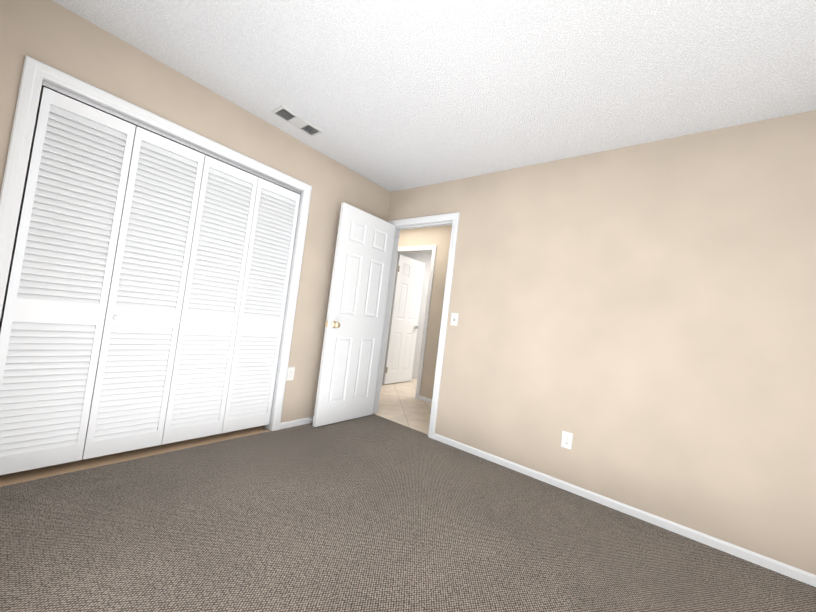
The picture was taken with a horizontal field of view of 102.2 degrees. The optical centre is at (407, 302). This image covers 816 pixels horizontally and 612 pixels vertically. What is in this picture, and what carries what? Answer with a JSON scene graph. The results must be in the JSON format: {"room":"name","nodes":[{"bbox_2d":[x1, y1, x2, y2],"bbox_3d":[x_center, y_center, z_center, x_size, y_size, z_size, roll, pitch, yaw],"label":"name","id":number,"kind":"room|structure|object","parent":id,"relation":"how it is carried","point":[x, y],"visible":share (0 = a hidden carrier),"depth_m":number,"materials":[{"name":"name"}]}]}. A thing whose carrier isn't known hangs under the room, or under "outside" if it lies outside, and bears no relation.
{"room":"empty bedroom","nodes":[
{"label":"empty bedroom","id":0,"kind":"room"},
{"bbox_2d":[0,87,42,331],"bbox_3d":[-1.594,-0.216,2.780,0.680,2.440,2.925,5,-3,38],"label":"wall","id":1,"kind":"structure","parent":0,"point":[20,211],"depth_m":2.06,"materials":[{"name":"beige paint"}]},
{"bbox_2d":[0,425,270,486],"bbox_3d":[-1.694,1.025,2.685,0.800,0.046,2.925,5,-3,38],"label":"floor","id":2,"kind":"structure","parent":0,"point":[32,474],"depth_m":2.03,"materials":[{"name":"brown wood"}]},
{"bbox_2d":[0,0,390,422],"bbox_3d":[-1.245,-0.184,2.578,0.120,2.440,2.805,5,-3,38],"label":"wall","id":3,"kind":"structure","parent":0,"point":[53,34],"depth_m":2.26,"materials":[{"name":"beige paint"}]},
{"bbox_2d":[0,87,135,474],"bbox_3d":[-1.869,-0.080,1.784,0.028,2.013,0.372,5,-3,38],"label":"closet door","id":4,"kind":"structure","parent":3,"relation":"in","point":[51,332],"depth_m":1.77,"materials":[{"name":"white wood"}]},
{"bbox_2d":[82,126,204,459],"bbox_3d":[-1.623,-0.060,2.070,0.060,1.968,0.372,5,-3,38],"label":"closet door","id":5,"kind":"structure","parent":3,"relation":"in","point":[130,396],"depth_m":2.06,"materials":[{"name":"white wood"}]},
{"bbox_2d":[0,55,311,430],"bbox_3d":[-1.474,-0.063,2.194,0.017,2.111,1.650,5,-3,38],"label":"trim","id":6,"kind":"structure","parent":3,"relation":"attached to","point":[35,72],"depth_m":1.70,"materials":[{"name":"white wood"}]},
{"bbox_2d":[42,80,301,193],"bbox_3d":[-1.401,-1.036,2.273,0.032,0.024,1.514,5,-3,38],"label":"track rail","id":7,"kind":"object","parent":3,"relation":"attached to","point":[59,90],"visible":0.93,"depth_m":2.04,"materials":[{"name":"silver metal"}]},
{"bbox_2d":[161,155,257,444],"bbox_3d":[-1.391,-0.019,2.364,0.060,1.968,0.372,5,-3,38],"label":"closet door","id":8,"kind":"structure","parent":3,"relation":"in","point":[198,391],"depth_m":2.35,"materials":[{"name":"white wood"}]},
{"bbox_2d":[222,177,299,432],"bbox_3d":[-1.175,0.044,2.667,0.028,2.013,0.372,5,-3,38],"label":"closet door","id":9,"kind":"structure","parent":3,"relation":"in","point":[249,399],"depth_m":2.65,"materials":[{"name":"white wood"}]},
{"bbox_2d":[286,367,294,380],"bbox_3d":[-1.014,0.614,2.847,0.008,0.115,0.070,5,-3,38],"label":"electrical outlet","id":10,"kind":"object","parent":3,"relation":"attached to","point":[290,373],"visible":1,"depth_m":2.84,"materials":[{"name":"white plastic"}]},
{"bbox_2d":[279,417,313,429],"bbox_3d":[-0.782,1.103,3.185,0.010,0.052,1.005,5,-3,38],"label":"baseboard","id":11,"kind":"structure","parent":3,"relation":"attached to","point":[283,425],"depth_m":2.91,"materials":[{"name":"white wood"}]},
{"bbox_2d":[374,378,431,433],"bbox_3d":[1.486,1.498,4.741,6.062,0.048,4.221,5,-3,38],"label":"floor","id":12,"kind":"structure","parent":0,"point":[399,403],"depth_m":3.98,"materials":[{"name":"beige tile"}]},
{"bbox_2d":[383,252,431,378],"bbox_3d":[0.518,0.205,6.415,0.120,2.440,3.080,5,-3,38],"label":"wall","id":13,"kind":"structure","parent":0,"point":[425,257],"depth_m":5.95,"materials":[{"name":"paint"}]},
{"bbox_2d":[383,254,424,383],"bbox_3d":[-0.047,0.285,5.408,0.171,2.030,0.722,5,-3,37],"label":"hall door","id":14,"kind":"structure","parent":13,"relation":"in","point":[402,336],"depth_m":5.36,"materials":[{"name":"white wood"}]},
{"bbox_2d":[0,414,815,611],"bbox_3d":[0.137,1.173,1.250,3.862,0.050,2.965,5,-3,38],"label":"floor carpet","id":15,"kind":"object","parent":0,"point":[373,513],"visible":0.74,"depth_m":1.56,"materials":[{"name":"carpet"}]},
{"bbox_2d":[398,225,451,398],"bbox_3d":[1.001,0.149,3.995,6.062,2.440,0.120,5,-3,38],"label":"wall","id":16,"kind":"structure","parent":0,"point":[439,237],"depth_m":4.44,"materials":[{"name":"beige paint"}]},
{"bbox_2d":[381,245,436,398],"bbox_3d":[-0.029,0.232,4.782,0.860,2.106,0.137,5,-3,38],"label":"door frame","id":17,"kind":"structure","parent":16,"relation":"attached to","point":[433,248],"depth_m":4.51,"materials":[{"name":"white wood"}]},
{"bbox_2d":[419,395,431,402],"bbox_3d":[1.620,1.392,3.250,3.769,0.052,0.010,5,-3,38],"label":"baseboard","id":18,"kind":"structure","parent":16,"relation":"attached to","point":[422,398],"depth_m":4.36,"materials":[{"name":"white wood"}]},
{"bbox_2d":[52,0,815,191],"bbox_3d":[0.411,-1.321,1.435,3.982,0.100,3.045,5,-3,38],"label":"ceiling","id":19,"kind":"structure","parent":0,"point":[393,95],"depth_m":1.77,"materials":[{"name":"white paint"}]},
{"bbox_2d":[270,105,323,136],"bbox_3d":[-0.830,-1.363,2.492,0.160,0.011,0.360,5,-3,38],"label":"ceiling vent","id":20,"kind":"object","parent":19,"relation":"in","point":[286,114],"visible":0.98,"depth_m":2.47,"materials":[{"name":"white metal"}]},
{"bbox_2d":[387,110,815,574],"bbox_3d":[0.349,0.033,3.166,6.062,2.440,0.120,5,-3,38],"label":"wall","id":21,"kind":"structure","parent":0,"point":[638,321],"depth_m":2.10,"materials":[{"name":"beige paint"}]},
{"bbox_2d":[313,202,395,426],"bbox_3d":[-0.491,0.132,3.253,0.171,2.030,0.744,5,-3,38],"label":"bedroom door","id":22,"kind":"structure","parent":21,"relation":"in","point":[349,364],"depth_m":3.19,"materials":[{"name":"white wood"}]},
{"bbox_2d":[373,212,459,438],"bbox_3d":[0.051,0.175,3.380,0.897,2.107,0.154,5,-3,38],"label":"door frame","id":23,"kind":"structure","parent":21,"relation":"attached to","point":[454,217],"depth_m":3.17,"materials":[{"name":"white wood"}]},
{"bbox_2d":[450,313,457,325],"bbox_3d":[0.418,0.150,3.004,0.070,0.115,0.023,5,-3,38],"label":"light switch","id":24,"kind":"object","parent":21,"relation":"attached to","point":[454,318],"visible":1,"depth_m":3.00,"materials":[{"name":"white plastic"}]},
{"bbox_2d":[561,430,572,449],"bbox_3d":[1.128,0.977,2.339,0.070,0.115,0.008,5,-3,38],"label":"electrical outlet","id":25,"kind":"object","parent":21,"relation":"attached to","point":[566,440],"visible":1,"depth_m":2.34,"materials":[{"name":"white plastic"}]},
{"bbox_2d":[434,433,815,586],"bbox_3d":[1.327,1.304,2.135,2.789,0.052,0.010,5,-3,38],"label":"baseboard","id":26,"kind":"structure","parent":21,"relation":"attached to","point":[765,562],"depth_m":2.00,"materials":[{"name":"white wood"}]}
]}

